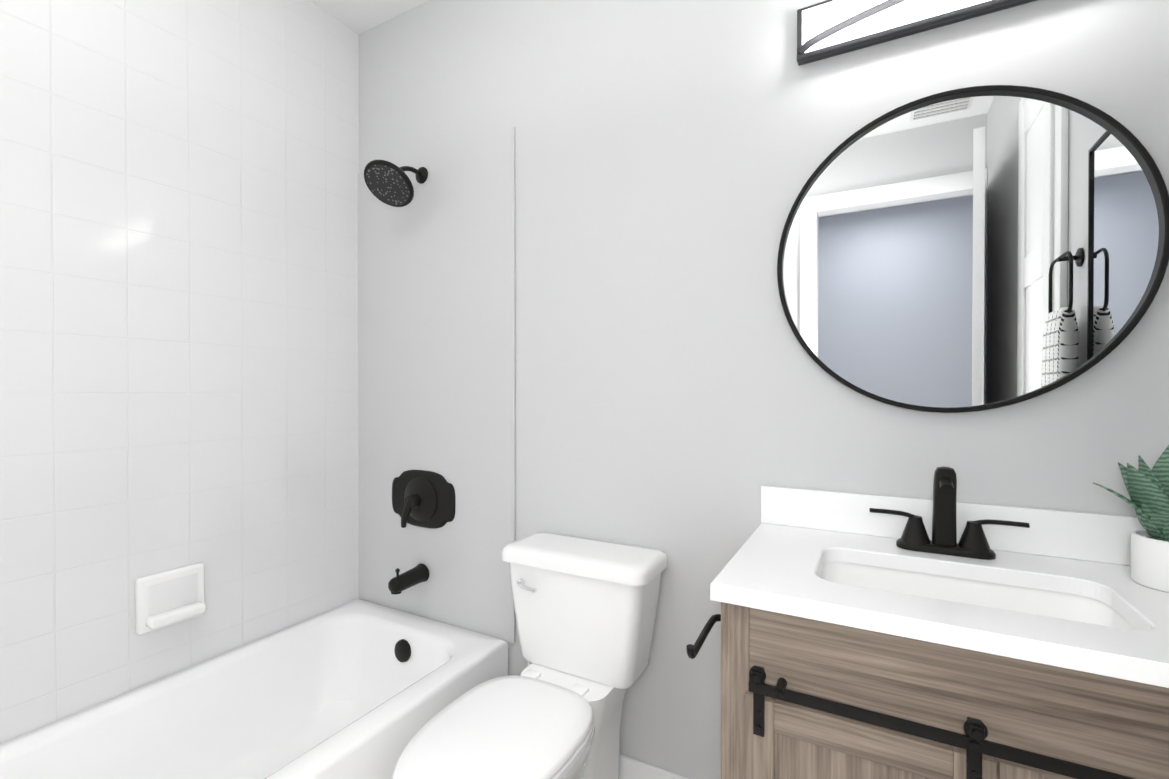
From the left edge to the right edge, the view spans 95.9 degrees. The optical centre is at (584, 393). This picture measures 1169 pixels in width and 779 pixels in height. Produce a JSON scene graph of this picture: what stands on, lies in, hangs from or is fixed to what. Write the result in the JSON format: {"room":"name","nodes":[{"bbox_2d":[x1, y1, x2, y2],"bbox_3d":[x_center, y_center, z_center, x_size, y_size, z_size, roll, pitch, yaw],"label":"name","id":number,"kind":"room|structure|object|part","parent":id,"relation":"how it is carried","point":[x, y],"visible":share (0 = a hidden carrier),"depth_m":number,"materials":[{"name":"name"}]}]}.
{"room":"bathroom","nodes":[
{"label":"bathroom","id":0,"kind":"room"},
{"bbox_2d":[310,0,428,33],"bbox_3d":[-0.367,-1.470,0.691,2.550,0.060,2.200,0,0,29],"label":"ceiling","id":1,"kind":"structure","parent":0,"point":[359,16],"depth_m":1.99,"materials":[{"name":"white paint"}]},
{"bbox_2d":[359,0,1168,778],"bbox_3d":[0.137,-0.117,1.622,2.550,2.660,0.100,0,0,29],"label":"wall","id":2,"kind":"structure","parent":0,"point":[681,396],"depth_m":1.47,"materials":[{"name":"grey paint"}]},
{"bbox_2d":[358,128,511,642],"bbox_3d":[-0.598,-0.027,1.915,0.764,1.725,0.092,0,0,29],"label":"wall","id":3,"kind":"structure","parent":2,"relation":"attached to","point":[434,325],"depth_m":1.91,"materials":[{"name":"grey tile"}]},
{"bbox_2d":[364,160,427,206],"bbox_3d":[-0.652,-0.752,1.852,0.175,0.174,0.228,0,0,29],"label":"shower head","id":4,"kind":"object","parent":3,"relation":"attached to","point":[388,183],"visible":1,"depth_m":1.81},
{"bbox_3d":[-0.634,-0.790,1.895,0.017,0.064,0.128,0,0,29],"label":"arm","id":5,"kind":"part","parent":4,"relation":"part of"},
{"bbox_3d":[-0.639,0.432,1.913,0.049,0.105,0.043,0,0,29],"label":"lever","id":6,"kind":"part","parent":3,"relation":"part of","materials":[{"name":"black metal"}]},
{"bbox_2d":[388,563,428,593],"bbox_3d":[-0.637,0.659,1.900,0.070,0.085,0.150,0,0,29],"label":"tub spout","id":7,"kind":"object","parent":3,"relation":"attached to","point":[415,575],"visible":1,"depth_m":1.88,"materials":[{"name":"black metal"}]},
{"bbox_3d":[-0.622,0.391,1.926,0.320,0.212,0.083,0,0,29],"label":"valve trim","id":8,"kind":"part","parent":3,"relation":"part of","materials":[{"name":"black metal"}]},
{"bbox_2d":[511,127,515,643],"bbox_3d":[-0.238,-0.025,1.764,0.012,1.725,0.011,0,0,29],"label":"trim","id":9,"kind":"structure","parent":3,"relation":"attached to","point":[513,514],"depth_m":1.76,"materials":[{"name":"grey"}]},
{"bbox_2d":[619,754,687,778],"bbox_3d":[0.121,1.148,1.574,0.804,0.130,0.014,0,0,29],"label":"baseboard","id":10,"kind":"structure","parent":2,"relation":"attached to","point":[630,768],"depth_m":1.54,"materials":[{"name":"white paint"}]},
{"bbox_2d":[797,0,1036,65],"bbox_3d":[0.805,-0.890,1.172,0.618,0.128,0.036,0,0,29],"label":"sconce","id":11,"kind":"object","parent":2,"relation":"attached to","point":[828,28],"visible":1,"depth_m":1.24,"materials":[{"name":"grey"}]},
{"bbox_3d":[0.536,-0.894,1.313,0.012,0.111,0.010,0,0,29],"label":"frame","id":12,"kind":"part","parent":11,"relation":"part of","materials":[{"name":"grey metal"}]},
{"bbox_3d":[0.802,-0.951,1.167,0.618,0.005,0.010,0,0,29],"label":"frame","id":13,"kind":"part","parent":11,"relation":"part of","materials":[{"name":"grey"}]},
{"bbox_2d":[802,0,988,52],"bbox_3d":[0.803,-0.893,1.169,0.595,0.111,0.006,0,0,29],"label":"diffuser","id":14,"kind":"object","parent":11,"relation":"attached to","point":[828,26],"depth_m":1.23,"materials":[{"name":"white plastic"}]},
{"bbox_2d":[761,485,1145,565],"bbox_3d":[0.798,0.288,1.190,0.767,0.094,0.020,0,0,29],"label":"backsplash","id":15,"kind":"structure","parent":2,"relation":"attached to","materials":[{"name":"white stone"}]},
{"bbox_2d":[777,85,1168,412],"bbox_3d":[0.807,-0.314,1.179,0.712,0.712,0.028,0,0,29],"label":"round mirror","id":16,"kind":"object","parent":2,"relation":"attached to","point":[975,248],"visible":0.98,"depth_m":1.15,"materials":[{"name":"black mirror"}]},
{"bbox_3d":[-0.367,1.249,0.710,2.550,0.060,2.200,0,0,29],"label":"floor","id":17,"kind":"structure","parent":0,"visible":0},
{"bbox_2d":[0,599,507,778],"bbox_3d":[-0.948,1.023,1.291,0.748,0.385,1.512,0,0,29],"label":"bathtub","id":18,"kind":"object","parent":17,"relation":"on","point":[358,689],"visible":0.96,"depth_m":1.61,"materials":[{"name":"white ceramic"}]},
{"bbox_2d":[392,532,667,778],"bbox_3d":[-0.139,0.829,1.296,0.481,0.773,0.746,0,0,29],"label":"toilet","id":19,"kind":"object","parent":17,"relation":"on","point":[585,610],"visible":1,"depth_m":1.37,"materials":[{"name":"white ceramic"}]},
{"bbox_3d":[-0.161,0.542,1.478,0.066,0.018,0.019,0,0,29],"label":"flush lever","id":20,"kind":"part","parent":19,"relation":"part of","materials":[{"name":"silver metal"}]},
{"bbox_3d":[-0.204,0.798,1.185,0.355,0.019,0.489,0,0,29],"label":"seat","id":21,"kind":"part","parent":19,"relation":"part of","materials":[{"name":"white plastic"}]},
{"bbox_3d":[-0.186,1.013,1.219,0.344,0.406,0.550,0,0,29],"label":"bowl","id":22,"kind":"part","parent":19,"relation":"part of","materials":[{"name":"white ceramic"}]},
{"bbox_3d":[-0.002,0.630,1.518,0.426,0.287,0.190,0,0,29],"label":"tank","id":23,"kind":"part","parent":19,"relation":"part of","materials":[{"name":"white ceramic"}]},
{"bbox_2d":[686,466,1168,778],"bbox_3d":[0.654,0.686,0.951,0.787,1.063,0.582,0,0,29],"label":"bathroom vanity","id":24,"kind":"object","parent":17,"relation":"on","point":[943,633],"visible":1,"depth_m":0.86,"materials":[{"name":"brown wood"}]},
{"bbox_3d":[0.432,0.839,0.837,0.258,0.550,0.012,0,0,29],"label":"door panel","id":25,"kind":"part","parent":24,"relation":"part of","materials":[{"name":"brown wood"}]},
{"bbox_3d":[0.431,0.543,0.832,0.248,0.050,0.018,0,0,29],"label":"door rail","id":26,"kind":"part","parent":24,"relation":"part of","materials":[{"name":"brown wood"}]},
{"bbox_2d":[710,523,1168,687],"bbox_3d":[0.682,0.352,0.978,0.767,0.030,0.504,0,0,29],"label":"countertop","id":27,"kind":"structure","parent":24,"relation":"on","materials":[{"name":"white stone"}]},
{"bbox_2d":[869,466,1029,559],"bbox_3d":[0.762,0.245,1.114,0.281,0.182,0.086,0,0,29],"label":"faucet","id":28,"kind":"object","parent":27,"relation":"on","point":[973,544],"depth_m":1.11,"materials":[{"name":"black metal"}]},
{"bbox_2d":[819,561,1135,629],"bbox_3d":[0.674,0.439,0.955,0.516,0.141,0.296,0,0,29],"label":"basin","id":29,"kind":"object","parent":27,"relation":"in","point":[1023,596],"depth_m":1.03,"materials":[{"name":"white ceramic"}]},
{"bbox_2d":[1093,445,1168,592],"bbox_3d":[1.001,0.208,0.928,0.148,0.257,0.170,0,0,29],"label":"plant","id":30,"kind":"object","parent":27,"relation":"on","point":[1147,487],"visible":1,"depth_m":0.92,"materials":[{"name":"green plant"}]},
{"bbox_3d":[1.026,0.294,0.922,0.098,0.086,0.098,0,0,29],"label":"pot","id":31,"kind":"part","parent":30,"relation":"part of","materials":[{"name":"white ceramic"}]},
{"bbox_3d":[-1.442,-0.115,1.288,0.100,2.660,2.000,0,0,29],"label":"wall","id":32,"kind":"structure","parent":0,"visible":0},
{"bbox_2d":[0,0,358,743],"bbox_3d":[-1.291,-0.303,1.450,0.008,2.285,1.570,0,0,29],"label":"wall tile","id":33,"kind":"structure","parent":32,"relation":"attached to","point":[178,282],"depth_m":1.56,"materials":[{"name":"white tile"}]},
{"bbox_2d":[135,562,205,634],"bbox_3d":[-1.198,0.599,1.542,0.070,0.160,0.170,0,0,29],"label":"soap dish","id":34,"kind":"object","parent":33,"relation":"attached to","point":[163,599],"visible":1,"depth_m":1.53,"materials":[{"name":"white ceramic"}]}
]}

